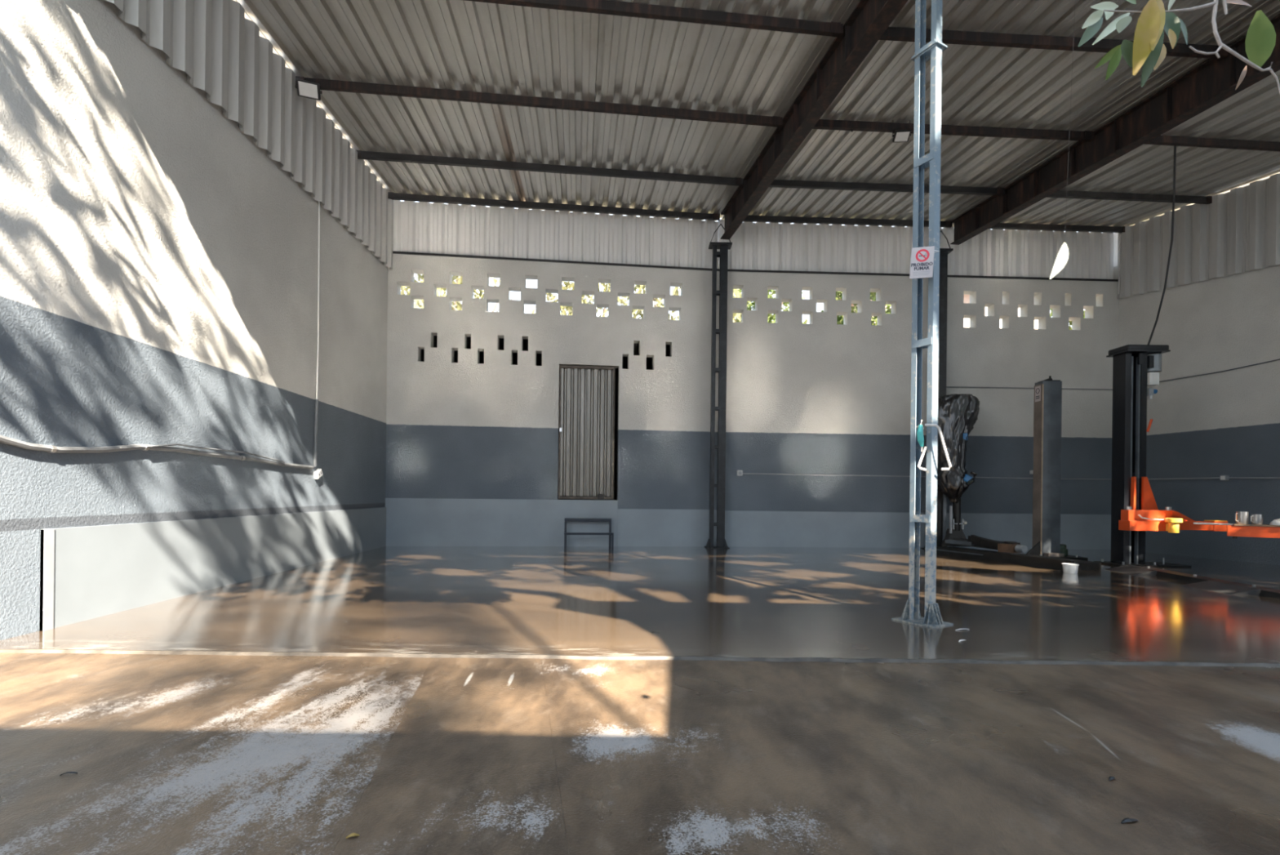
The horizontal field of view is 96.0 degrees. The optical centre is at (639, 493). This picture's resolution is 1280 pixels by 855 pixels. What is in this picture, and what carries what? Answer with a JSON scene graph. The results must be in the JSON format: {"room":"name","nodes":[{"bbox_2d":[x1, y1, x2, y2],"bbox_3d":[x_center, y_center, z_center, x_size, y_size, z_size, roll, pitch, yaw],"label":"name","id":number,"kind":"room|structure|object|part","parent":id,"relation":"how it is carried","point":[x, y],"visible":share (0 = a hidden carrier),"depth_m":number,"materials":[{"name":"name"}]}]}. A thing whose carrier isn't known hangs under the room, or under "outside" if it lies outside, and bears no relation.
{"room":"auto repair garage","nodes":[
{"label":"auto repair garage","id":0,"kind":"room"},
{"bbox_2d":[0,0,393,639],"bbox_3d":[-3.624,-1.828,4.003,0.288,5.475,10.441,1,0,-4],"label":"wall","id":1,"kind":"structure","parent":0,"point":[165,171],"depth_m":4.41,"materials":[{"name":"paint"}]},
{"bbox_2d":[0,435,313,469],"bbox_3d":[-3.618,-0.318,4.798,0.056,0.144,3.591,1,0,-4],"label":"conduit pipe","id":2,"kind":"object","parent":1,"relation":"attached to","point":[49,448],"visible":1,"depth_m":4.15,"materials":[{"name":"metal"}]},
{"bbox_2d":[295,78,322,100],"bbox_3d":[-3.460,-4.215,6.015,0.244,0.141,0.131,1,0,-20],"label":"floodlight","id":3,"kind":"object","parent":1,"relation":"attached to","point":[306,89],"visible":1,"depth_m":5.99,"materials":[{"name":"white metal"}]},
{"bbox_2d":[313,200,319,466],"bbox_3d":[-3.738,-1.861,6.671,0.036,3.095,0.070,1,0,0],"label":"conduit pipe","id":4,"kind":"object","parent":1,"relation":"attached to","point":[318,245],"visible":0.86,"depth_m":6.68,"materials":[{"name":"white plastic"}]},
{"bbox_2d":[312,468,322,479],"bbox_3d":[-3.754,-0.233,6.721,0.053,0.123,0.140,1,0,0],"label":"wall socket","id":5,"kind":"object","parent":1,"relation":"attached to","point":[317,473],"visible":1,"depth_m":6.69,"materials":[{"name":"white plastic"}]},
{"bbox_3d":[-3.732,-0.233,6.721,0.006,0.060,0.090,1,28,0],"label":"plate","id":6,"kind":"part","parent":5,"relation":"part of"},
{"bbox_2d":[421,335,670,499],"bbox_3d":[-1.373,-0.890,10.514,4.931,3.450,2.250,1,0,-6],"label":"wall","id":7,"kind":"structure","parent":0,"point":[539,356],"depth_m":11.26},
{"bbox_2d":[0,546,1279,854],"bbox_3d":[2.639,0.980,1.600,15.700,0.200,17.200,1,0,0],"label":"floor","id":8,"kind":"structure","parent":0,"point":[170,754],"depth_m":2.25,"materials":[{"name":"concrete"}]},
{"bbox_2d":[59,771,77,775],"bbox_3d":[-1.706,0.834,1.721,0.040,0.010,0.011,1,0,-23],"label":"fallen leaf","id":9,"kind":"object","parent":8,"relation":"on","point":[66,771],"visible":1,"depth_m":1.72,"materials":[{"name":"brown plant"}]},
{"bbox_2d":[346,832,359,838],"bbox_3d":[-0.711,0.845,1.427,0.030,0.010,0.015,1,0,-23],"label":"fallen leaf","id":10,"kind":"object","parent":8,"relation":"on","point":[351,833],"visible":1,"depth_m":1.42,"materials":[{"name":"plant"}]},
{"bbox_2d":[564,517,613,547],"bbox_3d":[-0.814,0.616,9.159,0.770,0.450,0.330,1,0,-6],"label":"bench","id":11,"kind":"object","parent":8,"relation":"on","point":[610,533],"visible":1,"depth_m":9.08,"materials":[{"name":"blue paint"}]},
{"bbox_3d":[-1.178,0.637,9.101,0.035,0.400,0.035,1,0,-6],"label":"leg","id":12,"kind":"part","parent":11,"relation":"part of","materials":[{"name":"blue paint"}]},
{"bbox_3d":[-1.157,0.737,8.970,0.030,0.200,0.030,1,0,-6],"label":"leg","id":13,"kind":"part","parent":11,"relation":"part of","materials":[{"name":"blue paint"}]},
{"bbox_3d":[-0.793,0.624,9.010,0.760,0.035,0.030,1,0,-6],"label":"rail","id":14,"kind":"part","parent":11,"relation":"part of","materials":[{"name":"black metal"}]},
{"bbox_3d":[-0.477,0.645,9.178,0.035,0.400,0.035,1,0,-6],"label":"leg","id":15,"kind":"part","parent":11,"relation":"part of","materials":[{"name":"blue paint"}]},
{"bbox_3d":[-0.432,0.745,9.050,0.030,0.200,0.030,1,0,-6],"label":"leg","id":16,"kind":"part","parent":11,"relation":"part of","materials":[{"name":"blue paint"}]},
{"bbox_2d":[0,648,1279,666],"bbox_3d":[2.790,0.881,3.002,12.600,0.018,0.059,1,0,0],"label":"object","id":17,"kind":"structure","parent":8,"relation":"on","point":[12,651],"depth_m":2.99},
{"bbox_2d":[704,223,732,548],"bbox_3d":[1.265,-1.726,9.270,0.375,5.188,0.260,1,0,0],"label":"steel column","id":18,"kind":"structure","parent":8,"relation":"on","point":[724,247],"depth_m":9.22,"materials":[{"name":"metal"}]},
{"bbox_3d":[1.236,0.861,9.270,0.375,0.014,0.260,1,0,0],"label":"plate","id":19,"kind":"part","parent":18,"relation":"part of","materials":[{"name":"paint"}]},
{"bbox_3d":[1.290,-3.991,9.270,0.355,0.030,0.200,1,0,0],"label":"cap plate","id":20,"kind":"part","parent":18,"relation":"part of","materials":[{"name":"paint"}]},
{"bbox_3d":[1.292,-4.157,9.220,0.348,0.326,0.016,1,0,0],"label":"brace rod","id":21,"kind":"part","parent":18,"relation":"part of","materials":[{"name":"paint"}]},
{"bbox_2d":[891,0,953,627],"bbox_3d":[1.944,-1.466,3.919,0.221,4.684,0.309,1,0,-32],"label":"steel column","id":22,"kind":"structure","parent":8,"relation":"on","point":[932,51],"depth_m":3.87,"materials":[{"name":"grey metal"}]},
{"bbox_2d":[915,419,924,451],"bbox_3d":[1.862,-0.387,3.829,0.051,0.212,0.059,1,0,25],"label":"strap","id":23,"kind":"object","parent":22,"relation":"attached to","point":[920,430],"visible":1,"depth_m":3.81,"materials":[{"name":"teal fabric"}]},
{"bbox_3d":[1.917,0.869,3.919,0.221,0.014,0.309,1,0,-32],"label":"plate","id":24,"kind":"part","parent":22,"relation":"part of","materials":[{"name":"grey metal"}]},
{"bbox_2d":[909,245,938,279],"bbox_3d":[1.884,-1.521,3.808,0.150,0.207,0.125,1,0,-32],"label":"no smoking sign","id":25,"kind":"object","parent":22,"relation":"attached to","point":[922,258],"visible":1,"depth_m":3.79,"materials":[{"name":"white plastic"}]},
{"bbox_2d":[917,423,951,471],"bbox_3d":[1.947,-0.307,3.805,0.206,0.309,0.090,1,0,24],"label":"hanger","id":26,"kind":"object","parent":22,"relation":"attached to","point":[936,425],"visible":1,"depth_m":3.79,"materials":[{"name":"white metal"}]},
{"bbox_3d":[1.889,-0.236,3.860,0.063,0.166,0.017,1,0,0],"label":"rod","id":27,"kind":"part","parent":26,"relation":"part of","materials":[{"name":"white metal"}]},
{"bbox_2d":[921,230,953,548],"bbox_3d":[4.882,-1.695,9.450,0.375,5.208,0.260,1,0,0],"label":"steel column","id":28,"kind":"structure","parent":8,"relation":"on","point":[944,252],"depth_m":9.40,"materials":[{"name":"metal"}]},
{"bbox_3d":[4.909,-4.136,9.400,0.348,0.326,0.016,1,0,0],"label":"brace rod","id":29,"kind":"part","parent":28,"relation":"part of","materials":[{"name":"paint"}]},
{"bbox_3d":[4.907,-3.970,9.450,0.355,0.030,0.200,1,0,0],"label":"cap plate","id":30,"kind":"part","parent":28,"relation":"part of","materials":[{"name":"paint"}]},
{"bbox_2d":[924,393,979,546],"bbox_3d":[4.859,-0.306,8.888,0.691,2.420,0.513,1,0,0],"label":"lift post","id":31,"kind":"object","parent":8,"relation":"on","point":[957,414],"visible":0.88,"depth_m":8.72,"materials":[{"name":"grey paint"}]},
{"bbox_3d":[4.661,-0.048,9.075,0.260,1.900,0.130,1,0,0],"label":"post","id":32,"kind":"part","parent":31,"relation":"part of","materials":[{"name":"black metal"}]},
{"bbox_3d":[4.661,-0.098,9.060,0.240,2.000,0.160,1,0,0],"label":"post","id":33,"kind":"part","parent":31,"relation":"part of","materials":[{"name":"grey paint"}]},
{"bbox_2d":[936,534,1101,570],"bbox_3d":[5.008,0.750,7.893,0.571,0.312,2.119,1,0,-19],"label":"base frame","id":34,"kind":"object","parent":8,"relation":"on","point":[1006,551],"visible":0.91,"depth_m":7.78,"materials":[{"name":"black metal"}]},
{"bbox_3d":[4.995,0.737,8.536,0.100,0.120,0.685,1,0,-25],"label":"loose arm","id":35,"kind":"part","parent":34,"relation":"part of","materials":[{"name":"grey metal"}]},
{"bbox_3d":[4.952,0.699,8.167,0.120,0.178,0.594,1,0,-22],"label":"loose arm","id":36,"kind":"part","parent":34,"relation":"part of","materials":[{"name":"black metal"}]},
{"bbox_3d":[4.765,0.803,7.808,0.050,0.030,2.119,1,0,-19],"label":"rail","id":37,"kind":"part","parent":34,"relation":"part of","materials":[{"name":"black metal"}]},
{"bbox_2d":[1026,375,1088,559],"bbox_3d":[5.875,-0.384,8.240,0.780,2.600,0.400,1,0,0],"label":"lift post","id":38,"kind":"object","parent":8,"relation":"on","point":[1047,406],"visible":0.97,"depth_m":8.18,"materials":[{"name":"grey metal"}]},
{"bbox_3d":[5.704,-0.336,8.265,0.010,2.460,0.170,1,0,0],"label":"plate","id":39,"kind":"part","parent":38,"relation":"part of","materials":[{"name":"metal"}]},
{"bbox_3d":[5.844,-0.355,8.265,0.270,2.500,0.170,1,0,0],"label":"post","id":40,"kind":"part","parent":38,"relation":"part of","materials":[{"name":"grey metal"}]},
{"bbox_3d":[5.890,0.901,8.240,0.720,0.030,0.400,1,0,0],"label":"plate","id":41,"kind":"part","parent":38,"relation":"part of","materials":[{"name":"black metal"}]},
{"bbox_2d":[1062,562,1079,573],"bbox_3d":[4.946,0.853,6.619,0.160,0.104,0.158,1,0,0],"label":"tub","id":42,"kind":"object","parent":8,"relation":"on","point":[1068,567],"visible":1,"depth_m":6.57,"materials":[{"name":"plastic"}]},
{"bbox_2d":[1108,776,1115,780],"bbox_3d":[1.445,0.869,1.763,0.035,0.010,0.013,1,0,-29],"label":"fallen leaf","id":43,"kind":"object","parent":8,"relation":"on","point":[1110,778],"visible":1,"depth_m":1.76,"materials":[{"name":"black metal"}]},
{"bbox_2d":[1120,817,1137,822],"bbox_3d":[1.303,0.868,1.532,0.055,0.010,0.017,1,0,-11],"label":"fallen leaf","id":44,"kind":"object","parent":8,"relation":"on","point":[1126,819],"visible":1,"depth_m":1.53,"materials":[{"name":"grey plant"}]},
{"bbox_2d":[1093,344,1227,567],"bbox_3d":[6.708,-0.487,7.420,1.245,2.825,0.559,1,0,0],"label":"lift post","id":45,"kind":"object","parent":8,"relation":"on","point":[1135,511],"visible":0.91,"depth_m":7.40,"materials":[{"name":"black metal"}]},
{"bbox_3d":[6.366,-0.469,7.500,0.280,2.740,0.200,1,0,0],"label":"post","id":46,"kind":"part","parent":45,"relation":"part of","materials":[{"name":"black metal"}]},
{"bbox_3d":[6.320,-0.434,7.430,0.020,2.670,0.040,1,0,0],"label":"slide rail","id":47,"kind":"part","parent":45,"relation":"part of","materials":[{"name":"black metal"}]},
{"bbox_3d":[6.415,-0.433,7.430,0.020,2.670,0.040,1,0,0],"label":"slide rail","id":48,"kind":"part","parent":45,"relation":"part of","materials":[{"name":"black metal"}]},
{"bbox_3d":[6.520,0.913,7.490,0.900,0.020,0.420,1,0,0],"label":"plate","id":49,"kind":"part","parent":45,"relation":"part of","materials":[{"name":"black metal"}]},
{"bbox_3d":[6.538,-0.877,7.390,0.067,0.167,0.027,1,0,30],"label":"release lever","id":50,"kind":"part","parent":45,"relation":"part of","materials":[{"name":"orange paint"}]},
{"bbox_3d":[6.355,0.292,7.155,0.327,0.074,0.022,1,0,1],"label":"restraint rod","id":51,"kind":"part","parent":45,"relation":"part of","materials":[{"name":"metal"}]},
{"bbox_3d":[6.649,-1.696,7.480,0.190,0.240,0.187,1,0,0],"label":"motor","id":52,"kind":"part","parent":45,"relation":"part of","materials":[{"name":"grey metal"}]},
{"bbox_2d":[1164,517,1182,533],"bbox_3d":[6.576,0.389,7.100,0.164,0.180,0.164,1,0,0],"label":"pad","id":53,"kind":"object","parent":45,"relation":"attached to","point":[1173,525],"visible":1,"depth_m":7.06,"materials":[{"name":"yellow paint"}]},
{"bbox_3d":[6.576,0.416,7.100,0.104,0.125,0.101,1,0,0],"label":"stem","id":54,"kind":"part","parent":53,"relation":"part of","materials":[{"name":"yellow paint"}]},
{"bbox_3d":[6.577,0.326,7.100,0.164,0.055,0.164,1,0,0],"label":"plate","id":55,"kind":"part","parent":53,"relation":"part of","materials":[{"name":"yellow paint"}]},
{"bbox_3d":[6.906,0.397,7.240,0.500,0.110,0.120,1,0,0],"label":"swing arm","id":56,"kind":"part","parent":45,"relation":"part of","materials":[{"name":"orange paint"}]},
{"bbox_2d":[1226,524,1279,537],"bbox_3d":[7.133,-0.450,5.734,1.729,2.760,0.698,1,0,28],"label":"lift arm","id":57,"kind":"object","parent":45,"relation":"attached to","point":[1233,531],"visible":1,"depth_m":6.20,"materials":[{"name":"orange paint"}]},
{"bbox_2d":[1193,522,1279,526],"bbox_3d":[6.811,0.340,6.099,1.370,0.022,0.150,1,0,43],"label":"plank","id":58,"kind":"object","parent":57,"relation":"on","point":[1208,523],"visible":1,"depth_m":6.29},
{"bbox_3d":[6.437,0.336,6.469,0.320,0.022,0.022,1,0,43],"label":"rod","id":59,"kind":"part","parent":58,"relation":"part of","materials":[{"name":"silver metal"}]},
{"bbox_2d":[1235,511,1248,524],"bbox_3d":[6.583,0.261,6.298,0.112,0.135,0.096,1,0,-36],"label":"mug","id":60,"kind":"object","parent":58,"relation":"on","point":[1241,517],"visible":1,"depth_m":6.27,"materials":[{"name":"silver metal"}]},
{"bbox_2d":[1250,514,1262,524],"bbox_3d":[6.666,0.276,6.223,0.101,0.108,0.086,1,0,-36],"label":"mug","id":61,"kind":"object","parent":58,"relation":"on","point":[1255,518],"visible":0.99,"depth_m":6.20,"materials":[{"name":"silver metal"}]},
{"bbox_2d":[1270,518,1279,524],"bbox_3d":[6.819,0.294,6.092,0.214,0.074,0.212,1,0,0],"label":"dish","id":62,"kind":"object","parent":58,"relation":"on","point":[1276,522],"visible":1,"depth_m":6.10,"materials":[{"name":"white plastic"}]},
{"bbox_2d":[1106,564,1279,599],"bbox_3d":[5.686,0.879,5.918,0.460,0.070,2.110,1,0,10],"label":"channel","id":63,"kind":"object","parent":8,"relation":"on","point":[1224,586],"visible":1,"depth_m":5.67,"materials":[{"name":"black metal"}]},
{"bbox_3d":[5.721,0.886,6.729,0.255,0.056,0.500,1,0,10],"label":"ramp plate","id":64,"kind":"part","parent":63,"relation":"part of","materials":[{"name":"black metal"}]},
{"bbox_3d":[5.506,0.884,5.472,0.255,0.056,0.550,1,0,10],"label":"ramp plate","id":65,"kind":"part","parent":63,"relation":"part of","materials":[{"name":"grey metal"}]},
{"bbox_2d":[385,200,1121,549],"bbox_3d":[2.072,-1.776,9.504,12.051,5.498,0.436,1,0,-4],"label":"wall","id":66,"kind":"structure","parent":0,"point":[472,446],"depth_m":9.50,"materials":[{"name":"paint"}]},
{"bbox_3d":[-1.297,-3.710,9.193,5.231,0.030,0.020,1,0,-6],"label":"sheet rail","id":67,"kind":"part","parent":66,"relation":"part of","materials":[{"name":"black metal"}]},
{"bbox_2d":[558,364,614,498],"bbox_3d":[-0.863,-0.985,9.313,0.893,2.140,0.109,1,0,-8],"label":"door","id":68,"kind":"structure","parent":66,"relation":"in","point":[586,430],"depth_m":9.32,"materials":[{"name":"metal"}]},
{"bbox_2d":[594,493,604,499],"bbox_3d":[-0.659,0.050,9.328,0.170,0.090,0.080,1,0,-11],"label":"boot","id":69,"kind":"object","parent":66,"relation":"on","point":[600,496],"visible":0.99,"depth_m":9.29,"materials":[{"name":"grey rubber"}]},
{"bbox_2d":[736,470,742,475],"bbox_3d":[1.638,-0.343,9.471,0.085,0.085,0.076,1,0,-3],"label":"junction box","id":70,"kind":"object","parent":66,"relation":"attached to","point":[740,473],"visible":1,"depth_m":9.44,"materials":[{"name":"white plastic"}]},
{"bbox_3d":[4.707,-3.643,9.608,6.815,0.030,0.020,1,0,-2],"label":"sheet rail","id":71,"kind":"part","parent":66,"relation":"part of","materials":[{"name":"black metal"}]},
{"bbox_2d":[742,472,1111,479],"bbox_3d":[4.867,-0.290,9.613,6.358,0.041,0.022,1,0,-2],"label":"conduit pipe","id":72,"kind":"object","parent":66,"relation":"attached to","point":[743,473],"visible":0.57,"depth_m":9.57,"materials":[{"name":"grey metal"}]},
{"bbox_2d":[946,386,1112,390],"bbox_3d":[6.557,-1.773,9.677,2.945,0.020,0.016,1,0,-2],"label":"conduit pipe","id":73,"kind":"object","parent":66,"relation":"attached to","point":[946,386],"visible":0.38,"depth_m":9.66,"materials":[{"name":"grey metal"}]},
{"bbox_2d":[233,0,1279,231],"bbox_3d":[2.950,-4.222,6.194,13.331,0.734,7.020,1,0,-4],"label":"ceiling","id":74,"kind":"structure","parent":0,"point":[458,45],"depth_m":6.33,"materials":[{"name":"metal"}]},
{"bbox_2d":[295,75,782,127],"bbox_3d":[-1.018,-4.334,6.397,5.358,0.104,0.061,1,0,-6],"label":"roof beam","id":75,"kind":"structure","parent":74,"relation":"attached to","point":[325,84],"depth_m":6.38,"materials":[{"name":"metal"}]},
{"bbox_2d":[355,150,742,186],"bbox_3d":[-1.166,-4.428,7.857,5.265,0.101,0.061,1,0,-6],"label":"roof beam","id":76,"kind":"structure","parent":74,"relation":"attached to","point":[366,155],"depth_m":7.83,"materials":[{"name":"black metal"}]},
{"bbox_2d":[387,191,719,220],"bbox_3d":[-1.288,-4.505,9.057,5.190,0.098,0.061,1,0,-6],"label":"roof beam","id":77,"kind":"structure","parent":74,"relation":"attached to","point":[393,196],"depth_m":9.03,"materials":[{"name":"black metal"}]},
{"bbox_2d":[462,0,843,37],"bbox_3d":[-0.871,-4.242,4.957,5.449,0.106,0.061,1,0,-6],"label":"roof beam","id":78,"kind":"structure","parent":74,"relation":"attached to","point":[597,6],"depth_m":5.08,"materials":[{"name":"metal"}]},
{"bbox_2d":[720,0,908,239],"bbox_3d":[1.806,-4.144,6.100,0.150,0.736,6.458,1,0,-8],"label":"roof beam","id":79,"kind":"structure","parent":74,"relation":"attached to","point":[869,20],"depth_m":5.95,"materials":[{"name":"metal"}]},
{"bbox_2d":[742,214,952,227],"bbox_3d":[3.275,-4.453,9.419,3.723,0.099,0.061,1,0,-2],"label":"roof beam","id":80,"kind":"structure","parent":74,"relation":"attached to","point":[772,219],"depth_m":9.40,"materials":[{"name":"black metal"}]},
{"bbox_2d":[768,179,1004,195],"bbox_3d":[3.409,-4.369,8.219,3.669,0.111,0.061,1,0,-2],"label":"roof beam","id":81,"kind":"structure","parent":74,"relation":"attached to","point":[776,183],"depth_m":8.21,"materials":[{"name":"black metal"}]},
{"bbox_2d":[812,119,1094,141],"bbox_3d":[3.571,-4.266,6.759,3.602,0.125,0.061,1,0,-2],"label":"roof beam","id":82,"kind":"structure","parent":74,"relation":"attached to","point":[822,124],"depth_m":6.76,"materials":[{"name":"metal"}]},
{"bbox_2d":[892,128,911,142],"bbox_3d":[3.051,-4.181,6.715,0.207,0.112,0.123,1,0,6],"label":"floodlight","id":83,"kind":"object","parent":82,"relation":"attached to","point":[900,135],"visible":1,"depth_m":6.70,"materials":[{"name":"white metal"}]},
{"bbox_2d":[879,26,1229,59],"bbox_3d":[3.732,-4.165,5.319,3.537,0.139,0.061,1,0,-2],"label":"roof beam","id":84,"kind":"structure","parent":74,"relation":"attached to","point":[891,33],"depth_m":5.30,"materials":[{"name":"metal"}]},
{"bbox_2d":[988,222,1125,232],"bbox_3d":[6.688,-4.412,9.549,2.914,0.101,0.061,1,0,-2],"label":"roof beam","id":85,"kind":"structure","parent":74,"relation":"attached to","point":[1016,226],"depth_m":9.54,"materials":[{"name":"black metal"}]},
{"bbox_2d":[950,13,1279,244],"bbox_3d":[5.476,-4.024,6.250,0.150,0.898,6.526,1,0,-5],"label":"roof beam","id":86,"kind":"structure","parent":74,"relation":"attached to","point":[1212,82],"depth_m":6.41,"materials":[{"name":"metal"}]},
{"bbox_2d":[1046,190,1212,204],"bbox_3d":[6.851,-4.308,8.349,3.025,0.128,0.061,1,0,-2],"label":"roof beam","id":87,"kind":"structure","parent":74,"relation":"attached to","point":[1060,193],"depth_m":8.35,"materials":[{"name":"black metal"}]},
{"bbox_2d":[1143,135,1279,151],"bbox_3d":[7.049,-4.181,6.889,3.161,0.161,0.061,1,0,-2],"label":"roof beam","id":88,"kind":"structure","parent":74,"relation":"attached to","point":[1171,140],"depth_m":6.87,"materials":[{"name":"metal"}]},
{"bbox_2d":[1147,146,1176,344],"bbox_3d":[6.559,-3.089,7.152,0.165,2.355,0.601,1,0,19],"label":"power cable","id":89,"kind":"object","parent":88,"relation":"hanging from","point":[1175,147],"visible":0.9,"depth_m":7.20,"materials":[{"name":"black rubber"}]},
{"bbox_2d":[1077,0,1279,94],"bbox_3d":[5.795,-4.903,-1.180,16.551,11.754,6.769,1,0,3],"label":"tree","id":90,"kind":"object","parent":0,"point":[1148,49],"visible":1,"depth_m":2.20,"materials":[{"name":"green plant"}]},
{"bbox_2d":[1048,13,1075,279],"bbox_3d":[0.737,-0.632,1.005,0.034,0.506,0.027,1,0,0],"label":"hanging leaf","id":91,"kind":"object","parent":90,"relation":"hanging from","point":[1061,260],"visible":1,"depth_m":1.01,"materials":[{"name":"white plant"}]},
{"bbox_3d":[0.735,-0.408,1.005,0.034,0.057,0.027,1,0,0],"label":"blade","id":92,"kind":"part","parent":91,"relation":"part of","materials":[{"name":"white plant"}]},
{"bbox_2d":[1113,173,1279,564],"bbox_3d":[8.797,-1.700,6.323,0.297,5.496,7.402,1,0,-11],"label":"wall","id":93,"kind":"structure","parent":0,"point":[1220,311],"depth_m":8.39,"materials":[{"name":"paint"}]},
{"bbox_2d":[1147,476,1279,479],"bbox_3d":[8.285,-0.224,8.524,0.024,0.056,2.467,1,0,-11],"label":"conduit pipe","id":94,"kind":"object","parent":93,"relation":"attached to","point":[1215,477],"visible":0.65,"depth_m":8.31,"materials":[{"name":"grey metal"}]},
{"bbox_2d":[1159,358,1279,382],"bbox_3d":[8.300,-1.775,8.539,0.018,0.054,2.471,1,0,-11],"label":"conduit pipe","id":95,"kind":"object","parent":93,"relation":"attached to","point":[1279,358],"visible":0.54,"depth_m":8.26,"materials":[{"name":"black metal"}]},
{"bbox_2d":[1220,475,1229,480],"bbox_3d":[8.332,-0.229,8.210,0.076,0.075,0.070,1,0,-13],"label":"junction box","id":96,"kind":"object","parent":93,"relation":"attached to","point":[1223,477],"visible":1,"depth_m":8.18,"materials":[{"name":"white plastic"}]},
{"label":"outside","id":97,"kind":"structure","parent":0,"visible":0},
{"bbox_3d":[4.988,1.106,40.100,70.000,0.200,59.800,1,0,0],"label":"floor","id":98,"kind":"structure","parent":97,"visible":0},
{"bbox_2d":[400,273,512,311],"bbox_3d":[-4.557,-2.712,13.640,3.162,7.432,2.660,1,0,0],"label":"tree","id":99,"kind":"object","parent":98,"relation":"on","point":[440,291],"visible":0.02,"depth_m":13.35,"materials":[{"name":"green plant"}]},
{"bbox_2d":[530,280,642,318],"bbox_3d":[-1.589,-3.246,17.003,3.497,8.565,2.956,1,0,5],"label":"tree","id":100,"kind":"object","parent":98,"relation":"on","point":[567,285],"visible":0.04,"depth_m":16.51,"materials":[{"name":"green plant"}]},
{"bbox_2d":[626,257,747,322],"bbox_3d":[1.040,-2.629,13.387,3.031,7.391,2.407,1,0,0],"label":"tree","id":101,"kind":"object","parent":98,"relation":"on","point":[656,303],"visible":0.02,"depth_m":12.97,"materials":[{"name":"green plant"}]},
{"bbox_2d":[733,288,807,324],"bbox_3d":[3.320,-3.114,17.191,3.548,8.411,2.883,1,0,0],"label":"tree","id":102,"kind":"object","parent":98,"relation":"on","point":[771,317],"visible":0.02,"depth_m":16.62,"materials":[{"name":"green plant"}]},
{"bbox_2d":[821,291,891,325],"bbox_3d":[5.617,-2.514,13.402,3.243,7.263,2.594,1,0,0],"label":"tree","id":103,"kind":"object","parent":98,"relation":"on","point":[838,294],"visible":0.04,"depth_m":13.20,"materials":[{"name":"green plant"}]},
{"bbox_2d":[836,294,1038,328],"bbox_3d":[10.340,-3.484,21.000,6.400,9.100,4.800,1,0,0],"label":"house","id":104,"kind":"structure","parent":98,"relation":"on","point":[966,297],"depth_m":19.00,"materials":[{"name":"paint"}]},
{"bbox_2d":[1049,308,1084,329],"bbox_3d":[12.149,-2.502,14.964,3.163,7.385,2.681,1,0,20],"label":"tree","id":105,"kind":"object","parent":98,"relation":"on","point":[1051,313],"visible":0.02,"depth_m":15.19,"materials":[{"name":"green plant"}]}
]}

